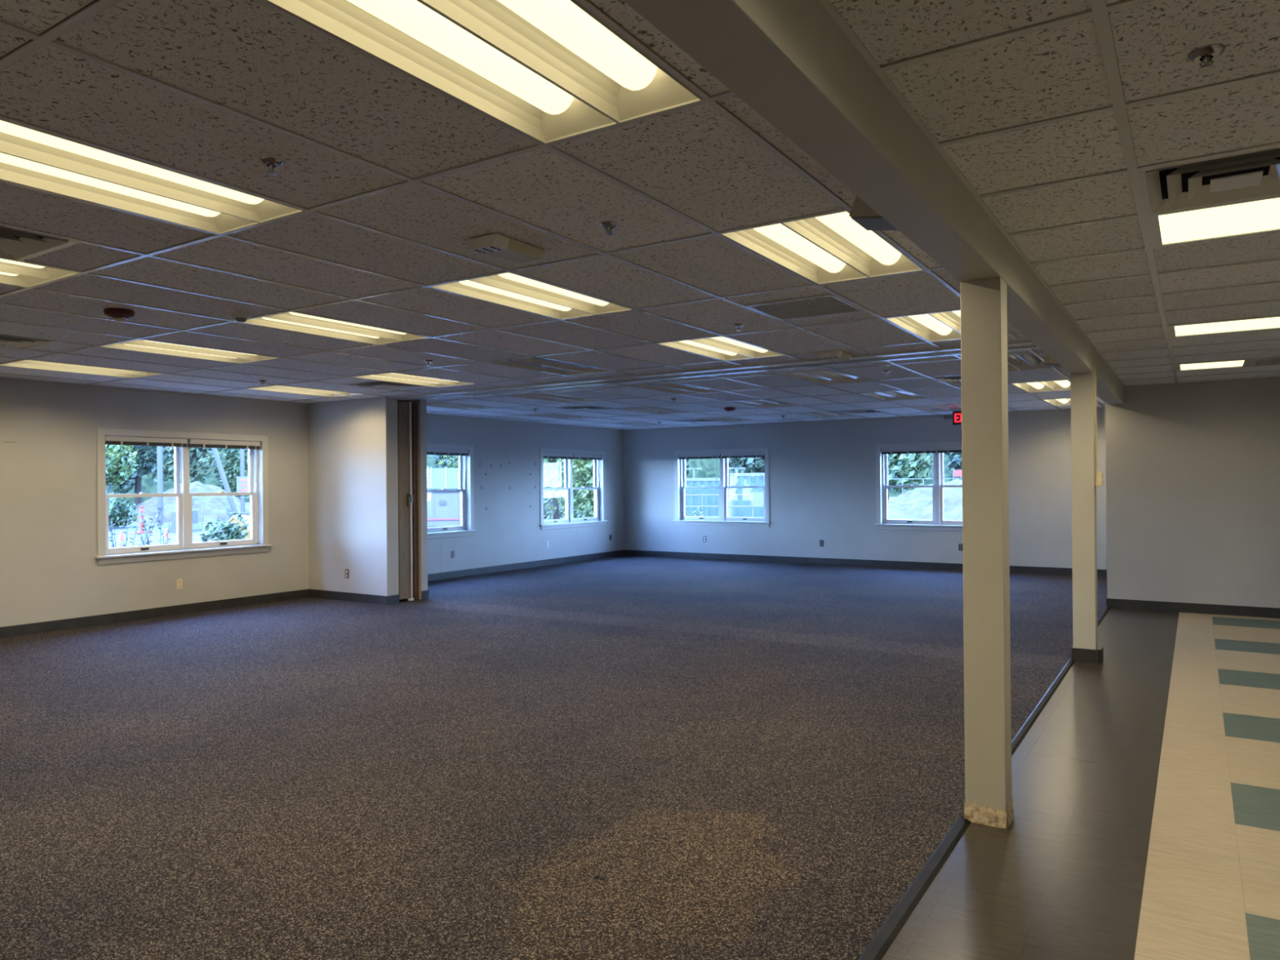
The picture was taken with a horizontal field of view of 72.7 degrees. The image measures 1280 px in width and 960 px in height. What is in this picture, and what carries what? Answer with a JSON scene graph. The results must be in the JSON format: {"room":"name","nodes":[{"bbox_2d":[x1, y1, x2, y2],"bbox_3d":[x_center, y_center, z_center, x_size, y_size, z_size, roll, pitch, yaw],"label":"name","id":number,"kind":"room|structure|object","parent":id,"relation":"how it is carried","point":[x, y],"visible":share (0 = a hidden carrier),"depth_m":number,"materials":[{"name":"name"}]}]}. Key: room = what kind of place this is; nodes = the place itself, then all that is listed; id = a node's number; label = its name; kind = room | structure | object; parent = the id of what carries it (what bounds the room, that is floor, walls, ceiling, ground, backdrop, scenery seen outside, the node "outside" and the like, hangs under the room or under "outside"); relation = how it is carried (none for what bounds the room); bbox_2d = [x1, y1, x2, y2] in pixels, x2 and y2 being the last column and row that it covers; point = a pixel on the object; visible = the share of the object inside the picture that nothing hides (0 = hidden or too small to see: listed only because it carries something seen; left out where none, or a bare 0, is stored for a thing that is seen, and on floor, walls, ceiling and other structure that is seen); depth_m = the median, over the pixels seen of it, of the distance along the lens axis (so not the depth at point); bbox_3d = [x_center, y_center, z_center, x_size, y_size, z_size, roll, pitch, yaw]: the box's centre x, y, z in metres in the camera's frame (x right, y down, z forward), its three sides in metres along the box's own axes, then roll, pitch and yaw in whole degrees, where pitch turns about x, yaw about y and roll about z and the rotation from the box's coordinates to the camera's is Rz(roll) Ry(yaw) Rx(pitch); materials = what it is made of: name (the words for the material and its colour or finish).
{"room":"empty office space","nodes":[
{"label":"empty office space","id":0,"kind":"room"},
{"bbox_2d":[0,377,624,626],"bbox_3d":[-5.244,0.223,10.709,0.215,2.957,17.870,-1,0,33],"label":"wall","id":1,"kind":"structure","parent":0,"point":[50,571],"depth_m":10.41,"materials":[{"name":"paint"}]},
{"bbox_2d":[94,427,272,564],"bbox_3d":[-5.410,0.180,10.372,0.250,1.494,2.121,-1,0,33],"label":"window","id":2,"kind":"structure","parent":1,"relation":"in","point":[184,498],"depth_m":10.35,"materials":[{"name":"grey paint"}]},
{"bbox_2d":[105,435,186,483],"bbox_3d":[-5.648,-0.225,9.956,0.061,0.524,0.920,-1,0,33],"label":"window blind","id":3,"kind":"object","parent":2,"relation":"attached to","point":[109,440],"visible":1,"depth_m":9.94,"materials":[{"name":"grey paint"}]},
{"bbox_2d":[187,439,260,482],"bbox_3d":[-5.132,-0.226,10.762,0.061,0.524,0.920,-1,0,33],"label":"window blind","id":4,"kind":"object","parent":2,"relation":"attached to","point":[202,443],"visible":1,"depth_m":10.74,"materials":[{"name":"grey paint"}]},
{"bbox_2d":[0,550,624,638],"bbox_3d":[-5.140,1.523,10.644,0.009,0.110,17.870,-1,0,33],"label":"baseboard","id":5,"kind":"structure","parent":1,"relation":"attached to","point":[92,620],"depth_m":10.49,"materials":[{"name":"rubber"}]},
{"bbox_2d":[426,443,477,539],"bbox_3d":[-3.371,0.176,13.558,0.250,1.494,2.121,-1,0,33],"label":"window","id":6,"kind":"structure","parent":1,"relation":"in","point":[446,533],"depth_m":14.31,"materials":[{"name":"grey paint"}]},
{"bbox_2d":[426,448,468,481],"bbox_3d":[-3.093,-0.230,13.948,0.061,0.524,0.920,-1,0,33],"label":"window blind","id":7,"kind":"object","parent":6,"relation":"attached to","point":[429,451],"visible":0.83,"depth_m":13.93,"materials":[{"name":"grey paint"}]},
{"bbox_2d":[539,448,608,530],"bbox_3d":[-1.320,0.172,16.762,0.250,1.494,2.121,-1,0,33],"label":"window","id":8,"kind":"structure","parent":1,"relation":"in","point":[586,522],"depth_m":16.75,"materials":[{"name":"grey paint"}]},
{"bbox_2d":[542,453,573,481],"bbox_3d":[-1.558,-0.234,16.345,0.061,0.524,0.920,-1,0,33],"label":"window blind","id":9,"kind":"object","parent":8,"relation":"attached to","point":[545,455],"visible":1,"depth_m":16.34,"materials":[{"name":"grey paint"}]},
{"bbox_2d":[307,396,427,599],"bbox_3d":[-3.640,0.152,11.595,1.536,2.835,0.683,-1,0,33],"label":"wall","id":10,"kind":"structure","parent":0,"point":[353,444],"depth_m":11.27,"materials":[{"name":"paint"}]},
{"bbox_2d":[308,588,428,604],"bbox_3d":[-3.625,1.514,11.587,1.545,0.110,0.701,-1,0,33],"label":"baseboard","id":11,"kind":"structure","parent":10,"relation":"attached to","point":[344,596],"depth_m":11.24,"materials":[{"name":"rubber"}]},
{"bbox_2d":[397,401,418,600],"bbox_3d":[-3.451,0.278,11.525,1.140,2.579,0.360,-1,0,33],"label":"door","id":12,"kind":"structure","parent":10,"relation":"in","point":[407,411],"depth_m":11.25,"materials":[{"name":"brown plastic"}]},
{"bbox_2d":[0,0,1279,430],"bbox_3d":[0.021,-1.240,7.373,12.707,0.388,18.236,-1,0,33],"label":"ceiling","id":13,"kind":"structure","parent":0,"point":[1049,113],"depth_m":3.50,"materials":[{"name":"grey"}]},
{"bbox_2d":[0,334,54,348],"bbox_3d":[-4.853,-1.068,6.514,0.600,0.070,0.600,-1,0,33],"label":"ceiling vent","id":14,"kind":"object","parent":13,"relation":"in","point":[13,342],"visible":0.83,"depth_m":6.62,"materials":[{"name":"black metal"}]},
{"bbox_2d":[0,225,78,260],"bbox_3d":[-2.946,-1.094,3.839,0.600,0.070,0.600,-1,0,33],"label":"ceiling vent","id":15,"kind":"object","parent":13,"relation":"in","point":[16,244],"visible":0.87,"depth_m":3.96,"materials":[{"name":"black"}]},
{"bbox_2d":[0,257,79,287],"bbox_3d":[-3.467,-1.125,4.156,0.594,0.113,1.207,-1,0,33],"label":"ceiling light","id":16,"kind":"object","parent":13,"relation":"attached to","point":[15,273],"depth_m":4.60,"materials":[{"name":"white metal"}]},
{"bbox_2d":[0,360,161,377],"bbox_3d":[-5.233,-1.095,8.182,0.594,0.113,1.207,-1,0,33],"label":"ceiling light","id":17,"kind":"object","parent":13,"relation":"attached to","point":[32,364],"depth_m":8.26,"materials":[{"name":"white plastic"}]},
{"bbox_2d":[103,307,134,322],"bbox_3d":[-3.285,-1.034,5.486,0.171,0.075,0.171,-1,0,33],"label":"fire alarm strobe","id":18,"kind":"object","parent":13,"relation":"attached to","point":[117,314],"visible":1,"depth_m":5.44,"materials":[{"name":"red plastic"}]},
{"bbox_2d":[0,119,303,234],"bbox_3d":[-1.927,-1.142,3.170,0.594,0.113,1.207,-1,0,33],"label":"ceiling light","id":19,"kind":"object","parent":13,"relation":"attached to","point":[30,157],"depth_m":3.27,"materials":[{"name":"white metal"}]},
{"bbox_2d":[99,339,279,363],"bbox_3d":[-3.693,-1.111,7.196,0.594,0.113,1.207,-1,0,33],"label":"ceiling light","id":20,"kind":"object","parent":13,"relation":"attached to","point":[140,345],"depth_m":7.27,"materials":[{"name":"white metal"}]},
{"bbox_2d":[258,156,284,175],"bbox_3d":[-1.266,-1.075,2.987,0.082,0.045,0.081,-1,0,33],"label":"sprinkler","id":21,"kind":"object","parent":13,"relation":"attached to","point":[272,162],"visible":1,"depth_m":2.97,"materials":[{"name":"silver metal"}]},
{"bbox_2d":[247,385,362,396],"bbox_3d":[-3.918,-1.098,10.235,0.594,0.113,1.207,-1,0,33],"label":"ceiling light","id":22,"kind":"object","parent":13,"relation":"attached to","point":[275,388],"depth_m":10.35,"materials":[{"name":"white plastic"}]},
{"bbox_2d":[244,311,429,344],"bbox_3d":[-2.153,-1.128,6.210,0.594,0.113,1.207,-1,0,33],"label":"ceiling light","id":23,"kind":"object","parent":13,"relation":"attached to","point":[291,321],"depth_m":6.27,"materials":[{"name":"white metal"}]},
{"bbox_2d":[346,381,422,389],"bbox_3d":[-2.841,-1.072,9.656,0.600,0.070,0.600,-1,0,33],"label":"ceiling vent","id":24,"kind":"object","parent":13,"relation":"in","point":[376,384],"visible":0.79,"depth_m":9.62,"materials":[{"name":"black"}]},
{"bbox_2d":[355,373,473,387],"bbox_3d":[-2.378,-1.114,9.249,0.594,0.113,1.207,-1,0,33],"label":"ceiling light","id":25,"kind":"object","parent":13,"relation":"attached to","point":[391,377],"depth_m":9.37,"materials":[{"name":"white plastic"}]},
{"bbox_2d":[426,401,497,409],"bbox_3d":[-2.629,-1.101,12.249,0.594,0.113,1.207,-1,0,33],"label":"ceiling light","id":26,"kind":"object","parent":13,"relation":"attached to","point":[439,404],"depth_m":12.46,"materials":[{"name":"white plastic"}]},
{"bbox_2d":[263,0,703,144],"bbox_3d":[-0.387,-1.158,2.184,0.594,0.113,1.207,-1,0,33],"label":"ceiling light","id":27,"kind":"object","parent":13,"relation":"attached to","point":[549,71],"depth_m":2.34,"materials":[{"name":"white metal"}]},
{"bbox_2d":[466,233,544,263],"bbox_3d":[-0.617,-1.065,4.041,0.181,0.054,0.354,-1,0,33],"label":"emergency light","id":28,"kind":"object","parent":13,"relation":"attached to","point":[497,245],"visible":1,"depth_m":3.96,"materials":[{"name":"beige plastic"}]},
{"bbox_2d":[429,272,631,319],"bbox_3d":[-0.613,-1.145,5.224,0.594,0.113,1.207,-1,0,33],"label":"ceiling light","id":29,"kind":"object","parent":13,"relation":"attached to","point":[507,289],"depth_m":5.28,"materials":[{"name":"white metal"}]},
{"bbox_2d":[487,356,612,375],"bbox_3d":[-0.838,-1.131,8.263,0.594,0.113,1.207,-1,0,33],"label":"ceiling light","id":30,"kind":"object","parent":13,"relation":"attached to","point":[539,364],"depth_m":8.38,"materials":[{"name":"white plastic"}]},
{"bbox_2d":[511,392,599,402],"bbox_3d":[-1.089,-1.117,11.263,0.594,0.113,1.207,-1,0,33],"label":"ceiling light","id":31,"kind":"object","parent":13,"relation":"attached to","point":[548,397],"depth_m":11.43,"materials":[{"name":"white plastic"}]},
{"bbox_2d":[523,413,594,419],"bbox_3d":[-1.315,-1.103,14.303,0.594,0.113,1.207,-1,0,33],"label":"ceiling light","id":32,"kind":"object","parent":13,"relation":"attached to","point":[548,415],"depth_m":14.48,"materials":[{"name":"white plastic"}]},
{"bbox_2d":[620,406,688,413],"bbox_3d":[0.226,-1.120,13.317,0.594,0.113,1.207,-1,0,33],"label":"ceiling light","id":33,"kind":"object","parent":13,"relation":"attached to","point":[649,410],"depth_m":13.53,"materials":[{"name":"white plastic"}]},
{"bbox_2d":[632,382,723,394],"bbox_3d":[0.451,-1.133,10.277,0.594,0.113,1.207,-1,0,33],"label":"ceiling light","id":34,"kind":"object","parent":13,"relation":"attached to","point":[674,388],"depth_m":10.45,"materials":[{"name":"white plastic"}]},
{"bbox_2d":[389,339,1039,400],"bbox_3d":[0.165,-1.081,9.045,7.675,0.056,0.384,-1,0,33],"label":"track","id":35,"kind":"object","parent":13,"relation":"attached to","point":[1027,344],"visible":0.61,"depth_m":8.56,"materials":[{"name":"white metal"}]},
{"bbox_2d":[658,336,783,360],"bbox_3d":[0.702,-1.147,7.277,0.594,0.113,1.207,-1,0,33],"label":"ceiling light","id":36,"kind":"object","parent":13,"relation":"attached to","point":[722,348],"depth_m":7.40,"materials":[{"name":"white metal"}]},
{"bbox_2d":[727,399,797,408],"bbox_3d":[1.766,-1.136,12.331,0.594,0.113,1.207,-1,0,33],"label":"ceiling light","id":37,"kind":"object","parent":13,"relation":"attached to","point":[764,403],"depth_m":12.54,"materials":[{"name":"white plastic"}]},
{"bbox_2d":[743,294,865,320],"bbox_3d":[1.063,-1.120,5.579,0.591,0.046,0.591,-1,0,33],"label":"ceiling vent","id":38,"kind":"object","parent":13,"relation":"in","point":[831,304],"visible":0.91,"depth_m":5.57,"materials":[{"name":"black"}]},
{"bbox_2d":[720,211,924,284],"bbox_3d":[0.928,-1.161,4.238,0.594,0.113,1.207,-1,0,33],"label":"ceiling light","id":39,"kind":"object","parent":13,"relation":"attached to","point":[834,247],"depth_m":4.30,"materials":[{"name":"white metal"}]},
{"bbox_2d":[778,369,871,384],"bbox_3d":[1.991,-1.150,9.291,0.594,0.113,1.207,-1,0,33],"label":"ceiling light","id":40,"kind":"object","parent":13,"relation":"attached to","point":[828,376],"depth_m":9.47,"materials":[{"name":"white plastic"}]},
{"bbox_2d":[797,411,855,417],"bbox_3d":[3.080,-1.139,14.384,0.594,0.113,1.207,-1,0,33],"label":"ceiling light","id":41,"kind":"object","parent":13,"relation":"attached to","point":[823,414],"depth_m":14.65,"materials":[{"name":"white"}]},
{"bbox_2d":[818,350,852,360],"bbox_3d":[1.702,-1.071,7.551,0.181,0.054,0.354,-1,0,33],"label":"emergency light","id":42,"kind":"object","parent":13,"relation":"attached to","point":[837,355],"visible":1,"depth_m":7.44,"materials":[{"name":"beige plastic"}]},
{"bbox_2d":[622,0,1124,404],"bbox_3d":[1.683,-1.106,4.106,0.171,0.463,14.219,-1,0,33],"label":"ceiling beam","id":43,"kind":"structure","parent":13,"relation":"attached to","point":[789,61],"depth_m":2.28,"materials":[{"name":"paint"}]},
{"bbox_2d":[848,195,897,230],"bbox_3d":[0.940,-0.994,3.275,0.187,0.122,0.376,-1,0,33],"label":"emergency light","id":44,"kind":"object","parent":43,"relation":"attached to","point":[861,212],"visible":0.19,"depth_m":3.16,"materials":[{"name":"beige plastic"}]},
{"bbox_2d":[857,391,927,400],"bbox_3d":[3.306,-1.153,11.345,0.594,0.113,1.207,-1,0,33],"label":"ceiling light","id":45,"kind":"object","parent":13,"relation":"attached to","point":[893,395],"depth_m":11.60,"materials":[{"name":"white plastic"}]},
{"bbox_2d":[911,404,961,412],"bbox_3d":[4.621,-1.155,13.399,0.594,0.113,1.207,-1,0,33],"label":"ceiling light","id":46,"kind":"object","parent":13,"relation":"attached to","point":[944,407],"depth_m":13.68,"materials":[{"name":"white plastic"}]},
{"bbox_2d":[884,310,1008,342],"bbox_3d":[2.242,-1.164,6.291,0.594,0.113,1.207,-1,0,33],"label":"ceiling light","id":47,"kind":"object","parent":13,"relation":"attached to","point":[944,326],"depth_m":6.41,"materials":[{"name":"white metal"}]},
{"bbox_2d":[1007,353,1051,371],"bbox_3d":[3.531,-1.166,8.305,0.594,0.113,1.207,-1,0,33],"label":"ceiling troffer","id":48,"kind":"structure","parent":13,"relation":"attached to","point":[1021,362],"depth_m":8.56,"materials":[{"name":"white metal"}]},
{"bbox_2d":[1011,380,1070,392],"bbox_3d":[4.846,-1.169,10.359,0.594,0.113,1.207,-1,0,33],"label":"ceiling light","id":49,"kind":"object","parent":13,"relation":"attached to","point":[1057,385],"depth_m":10.66,"materials":[{"name":"white metal"}]},
{"bbox_2d":[1186,44,1225,72],"bbox_3d":[1.433,-1.062,2.200,0.082,0.045,0.081,-1,0,33],"label":"sprinkler","id":50,"kind":"object","parent":13,"relation":"attached to","point":[1206,54],"visible":1,"depth_m":2.19,"materials":[{"name":"silver metal"}]},
{"bbox_2d":[1137,146,1279,213],"bbox_3d":[2.136,-1.100,3.119,0.600,0.070,0.600,-1,0,33],"label":"ceiling vent","id":51,"kind":"object","parent":13,"relation":"in","point":[1255,173],"visible":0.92,"depth_m":3.17,"materials":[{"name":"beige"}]},
{"bbox_2d":[1174,359,1250,371],"bbox_3d":[5.423,-1.094,8.252,0.585,0.016,0.585,-1,0,33],"label":"recessed light","id":52,"kind":"object","parent":13,"relation":"in","point":[1237,363],"visible":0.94,"depth_m":8.27,"materials":[{"name":"white plastic"}]},
{"bbox_2d":[1180,360,1244,369],"bbox_3d":[5.423,-1.094,8.252,0.506,0.005,0.536,-1,0,33],"label":"diffuser","id":53,"kind":"object","parent":52,"relation":"attached to","point":[1237,363],"depth_m":8.27,"materials":[{"name":"beige plastic"}]},
{"bbox_2d":[1146,195,1279,248],"bbox_3d":[2.722,-1.091,3.467,1.195,0.016,0.585,-1,0,33],"label":"recessed light","id":54,"kind":"object","parent":13,"relation":"in","point":[1259,215],"visible":0.83,"depth_m":3.65,"materials":[{"name":"white plastic"}]},
{"bbox_2d":[1167,315,1279,337],"bbox_3d":[4.365,-1.094,6.035,1.195,0.016,0.585,-1,0,33],"label":"recessed light","id":55,"kind":"object","parent":13,"relation":"in","point":[1269,322],"visible":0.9,"depth_m":6.19,"materials":[{"name":"white plastic"}]},
{"bbox_2d":[1249,357,1279,366],"bbox_3d":[5.936,-1.113,7.924,0.591,0.046,0.591,-1,0,33],"label":"ceiling vent","id":56,"kind":"object","parent":13,"relation":"in","point":[1272,361],"visible":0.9,"depth_m":8.05,"materials":[{"name":"black metal"}]},
{"bbox_2d":[0,555,1279,959],"bbox_3d":[0.021,1.584,7.467,12.555,0.122,18.084,-1,0,33],"label":"floor","id":57,"kind":"structure","parent":0,"point":[756,760],"depth_m":4.42,"materials":[{"name":"carpet"}]},
{"bbox_2d":[857,817,971,959],"bbox_3d":[-0.387,1.495,0.988,0.055,0.014,6.730,-1,0,33],"label":"trim","id":58,"kind":"structure","parent":57,"relation":"on","point":[891,927],"depth_m":3.12,"materials":[{"name":"rubber"}]},
{"bbox_2d":[960,276,1014,828],"bbox_3d":[1.531,0.311,3.845,0.188,2.371,0.165,-1,0,33],"label":"column","id":59,"kind":"structure","parent":57,"relation":"on","point":[988,799],"depth_m":3.78,"materials":[{"name":"paint"}]},
{"bbox_2d":[1011,659,1075,755],"bbox_3d":[2.529,1.489,5.554,0.043,0.014,3.801,-1,0,33],"label":"trim","id":60,"kind":"structure","parent":57,"relation":"on","point":[1017,740],"depth_m":5.64,"materials":[{"name":"rubber"}]},
{"bbox_2d":[1070,372,1103,663],"bbox_3d":[3.685,0.307,7.187,0.226,2.371,0.198,-1,0,33],"label":"column","id":61,"kind":"structure","parent":57,"relation":"on","point":[1084,542],"depth_m":7.13,"materials":[{"name":"paint"}]},
{"bbox_2d":[1093,348,1103,486],"bbox_3d":[3.760,-0.513,7.129,0.058,1.131,0.073,-1,0,33],"label":"surface raceway","id":62,"kind":"object","parent":61,"relation":"attached to","point":[1099,478],"visible":1,"depth_m":7.13,"materials":[{"name":"beige plastic"}]},
{"bbox_2d":[623,407,1106,569],"bbox_3d":[3.582,0.170,15.794,9.598,2.957,0.215,-1,0,33],"label":"wall","id":63,"kind":"structure","parent":0,"point":[822,474],"depth_m":15.63,"materials":[{"name":"paint"}]},
{"bbox_2d":[672,448,770,527],"bbox_3d":[1.604,0.149,17.011,2.121,1.494,0.250,-1,0,33],"label":"window","id":64,"kind":"structure","parent":63,"relation":"in","point":[723,519],"depth_m":17.03,"materials":[{"name":"grey paint"}]},
{"bbox_2d":[678,453,720,479],"bbox_3d":[1.183,-0.252,17.247,0.920,0.524,0.061,-1,0,33],"label":"window blind","id":65,"kind":"object","parent":64,"relation":"attached to","point":[691,455],"visible":1,"depth_m":17.21,"materials":[{"name":"grey paint"}]},
{"bbox_2d":[721,452,764,479],"bbox_3d":[1.989,-0.261,16.731,0.920,0.524,0.061,-1,0,33],"label":"window blind","id":66,"kind":"object","parent":64,"relation":"attached to","point":[748,455],"visible":1,"depth_m":16.69,"materials":[{"name":"grey paint"}]},
{"bbox_2d":[624,549,1106,577],"bbox_3d":[3.543,1.472,15.690,9.196,0.110,0.009,-1,0,33],"label":"baseboard","id":67,"kind":"structure","parent":63,"relation":"attached to","point":[1016,569],"depth_m":15.60,"materials":[{"name":"rubber"}]},
{"bbox_2d":[873,441,962,531],"bbox_3d":[5.059,0.112,14.799,2.121,1.494,0.250,-1,0,33],"label":"window","id":68,"kind":"structure","parent":63,"relation":"in","point":[938,523],"depth_m":14.91,"materials":[{"name":"grey paint"}]},
{"bbox_2d":[880,447,935,478],"bbox_3d":[4.638,-0.289,15.035,0.920,0.524,0.061,-1,0,33],"label":"window blind","id":69,"kind":"object","parent":68,"relation":"attached to","point":[920,450],"visible":1,"depth_m":14.98,"materials":[{"name":"grey paint"}]},
{"bbox_2d":[1105,377,1279,608],"bbox_3d":[7.869,0.116,10.883,3.298,2.957,3.865,-1,0,33],"label":"wall","id":70,"kind":"structure","parent":0,"point":[1193,469],"depth_m":9.66,"materials":[{"name":"paint"}]},
{"bbox_2d":[1106,598,1279,618],"bbox_3d":[6.771,1.420,9.287,3.146,0.110,0.009,-1,0,33],"label":"baseboard","id":71,"kind":"structure","parent":70,"relation":"attached to","point":[1213,609],"depth_m":9.66,"materials":[{"name":"rubber"}]},
{"label":"outside","id":72,"kind":"structure","parent":0,"visible":0},
{"bbox_2d":[108,496,897,547],"bbox_3d":[-11.171,2.201,56.010,176.784,0.305,173.736,-1,0,33],"label":"ground","id":73,"kind":"structure","parent":72,"point":[156,535],"depth_m":32.32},
{"bbox_2d":[106,492,137,528],"bbox_3d":[-22.660,1.272,36.695,3.181,1.670,3.320,-1,0,33],"label":"shrub","id":74,"kind":"object","parent":73,"relation":"on","point":[118,509],"visible":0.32,"depth_m":37.23,"materials":[{"name":"green plant"}]},
{"bbox_2d":[105,444,140,492],"bbox_3d":[-27.804,-2.144,42.291,5.961,8.563,6.210,0,0,-21],"label":"broadleaf tree","id":75,"kind":"object","parent":73,"relation":"on","point":[113,453],"visible":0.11,"depth_m":43.17,"materials":[{"name":"green plant"}]},
{"bbox_2d":[105,445,163,505],"bbox_3d":[-30.909,-3.061,53.559,4.984,10.538,6.727,-1,0,37],"label":"broadleaf tree","id":76,"kind":"object","parent":73,"relation":"on","point":[144,468],"visible":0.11,"depth_m":53.17,"materials":[{"name":"green plant"}]},
{"bbox_2d":[108,505,163,547],"bbox_3d":[-7.916,1.136,13.683,0.793,1.448,0.763,-1,0,33],"label":"shrub","id":77,"kind":"object","parent":73,"relation":"on","point":[111,525],"visible":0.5,"depth_m":13.68,"materials":[{"name":"green plant"}]},
{"bbox_2d":[156,446,163,524],"bbox_3d":[-22.146,-3.106,40.085,1.293,10.363,0.244,0,0,-12],"label":"utility pole","id":78,"kind":"object","parent":73,"relation":"on","point":[159,449],"visible":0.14,"depth_m":39.98,"materials":[{"name":"grey wood"}]},
{"bbox_2d":[141,446,213,482],"bbox_3d":[-39.122,-4.876,75.517,9.481,14.471,7.978,-1,0,26],"label":"broadleaf tree","id":79,"kind":"object","parent":73,"relation":"on","point":[196,469],"visible":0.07,"depth_m":73.61,"materials":[{"name":"green plant"}]},
{"bbox_2d":[115,481,249,523],"bbox_3d":[-23.596,1.094,46.230,6.096,2.066,7.925,-1,0,33],"label":"heap","id":80,"kind":"object","parent":73,"relation":"on","point":[209,504],"visible":0.38,"depth_m":44.49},
{"bbox_2d":[167,510,202,533],"bbox_3d":[-17.652,1.600,33.740,0.610,0.829,1.341,0,0,4],"label":"concrete barrier","id":81,"kind":"object","parent":73,"relation":"on","point":[196,526],"visible":0.35,"depth_m":33.87,"materials":[{"name":"grey concrete"}]},
{"bbox_2d":[198,512,248,542],"bbox_3d":[-7.200,1.202,15.067,0.718,1.323,0.766,-1,0,33],"label":"shrub","id":82,"kind":"object","parent":73,"relation":"on","point":[234,533],"visible":0.37,"depth_m":15.03,"materials":[{"name":"green plant"}]},
{"bbox_2d":[211,448,237,515],"bbox_3d":[-19.354,-3.134,37.769,3.731,10.419,0.491,0,0,-31],"label":"utility pole","id":83,"kind":"object","parent":73,"relation":"on","point":[217,459],"visible":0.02,"depth_m":38.37,"materials":[{"name":"grey wood"}]},
{"bbox_2d":[206,448,248,499],"bbox_3d":[-24.212,-0.297,52.727,3.583,4.890,4.124,-1,0,35],"label":"broadleaf tree","id":84,"kind":"object","parent":73,"relation":"on","point":[233,468],"visible":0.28,"depth_m":51.54,"materials":[{"name":"green plant"}]},
{"bbox_2d":[226,515,250,540],"bbox_3d":[-9.507,1.351,20.744,0.768,1.038,0.421,0,0,4],"label":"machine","id":85,"kind":"object","parent":73,"relation":"on","point":[235,520],"visible":0.19,"depth_m":20.57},
{"bbox_2d":[236,448,248,515],"bbox_3d":[-20.279,-3.104,44.313,1.279,10.363,0.503,0,0,-25],"label":"utility pole","id":86,"kind":"object","parent":73,"relation":"on","point":[242,481],"visible":0.3,"depth_m":44.27,"materials":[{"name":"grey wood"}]},
{"bbox_2d":[426,488,546,527],"bbox_3d":[-7.325,1.142,32.919,7.437,1.570,2.560,0,0,-12],"label":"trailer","id":87,"kind":"object","parent":73,"relation":"on","point":[443,508],"visible":0.17,"depth_m":31.71,"materials":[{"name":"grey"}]},
{"bbox_2d":[426,466,564,519],"bbox_3d":[-8.419,0.692,39.396,10.120,2.539,3.444,0,0,-12],"label":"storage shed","id":88,"kind":"object","parent":73,"relation":"on","point":[446,477],"visible":0.1,"depth_m":38.51,"materials":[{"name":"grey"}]},
{"bbox_2d":[542,458,591,519],"bbox_3d":[-2.193,-0.525,23.918,2.881,5.194,2.417,-1,0,33],"label":"shrub","id":89,"kind":"object","parent":73,"relation":"on","point":[550,469],"visible":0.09,"depth_m":23.84,"materials":[{"name":"green plant"}]},
{"bbox_2d":[553,458,594,518],"bbox_3d":[-1.135,-0.234,21.288,1.626,4.139,1.833,-1,0,33],"label":"shrub","id":90,"kind":"object","parent":73,"relation":"on","point":[585,467],"visible":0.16,"depth_m":20.85,"materials":[{"name":"green plant"}]},
{"bbox_2d":[684,477,728,516],"bbox_3d":[1.914,0.880,36.044,3.292,1.905,1.905,-1,0,13],"label":"container","id":91,"kind":"object","parent":73,"relation":"on","point":[690,500],"visible":0.18,"depth_m":34.98,"materials":[{"name":"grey metal"}]},
{"bbox_2d":[728,457,764,481],"bbox_3d":[9.292,-4.024,69.816,6.883,11.919,7.100,0,0,-22],"label":"broadleaf tree","id":92,"kind":"object","parent":73,"relation":"on","point":[756,463],"visible":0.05,"depth_m":67.78,"materials":[{"name":"green plant"}]},
{"bbox_2d":[729,472,764,517],"bbox_3d":[5.394,0.757,35.263,3.292,2.088,1.905,-1,0,13],"label":"container","id":93,"kind":"object","parent":73,"relation":"on","point":[738,479],"visible":0.26,"depth_m":34.59,"materials":[{"name":"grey metal"}]},
{"bbox_2d":[751,492,764,517],"bbox_3d":[4.078,1.120,29.698,0.671,1.402,1.466,-1,0,13],"label":"sign","id":94,"kind":"object","parent":73,"relation":"on","point":[757,498],"visible":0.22,"depth_m":30.32,"materials":[{"name":"grey"}]},
{"bbox_2d":[887,453,933,500],"bbox_3d":[18.014,-3.369,63.714,7.406,10.428,6.093,-1,0,33],"label":"broadleaf tree","id":95,"kind":"object","parent":73,"relation":"on","point":[899,464],"visible":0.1,"depth_m":60.86,"materials":[{"name":"green plant"}]},
{"bbox_2d":[887,478,962,520],"bbox_3d":[12.251,0.865,32.692,9.449,1.832,5.486,-1,0,33],"label":"heap","id":96,"kind":"object","parent":73,"relation":"on","point":[917,504],"visible":0.3,"depth_m":31.97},
{"bbox_2d":[943,452,962,481],"bbox_3d":[25.579,-4.093,60.792,7.420,11.722,6.830,-1,0,33],"label":"broadleaf tree","id":97,"kind":"object","parent":73,"relation":"on","point":[954,456],"visible":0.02,"depth_m":60.24,"materials":[{"name":"green plant"}]},
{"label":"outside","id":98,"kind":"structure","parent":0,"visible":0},
{"bbox_2d":[105,447,960,503],"bbox_3d":[-6.969,-2.104,49.905,160.651,8.249,155.466,-1,0,33],"label":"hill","id":99,"kind":"structure","parent":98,"point":[708,466],"depth_m":98.33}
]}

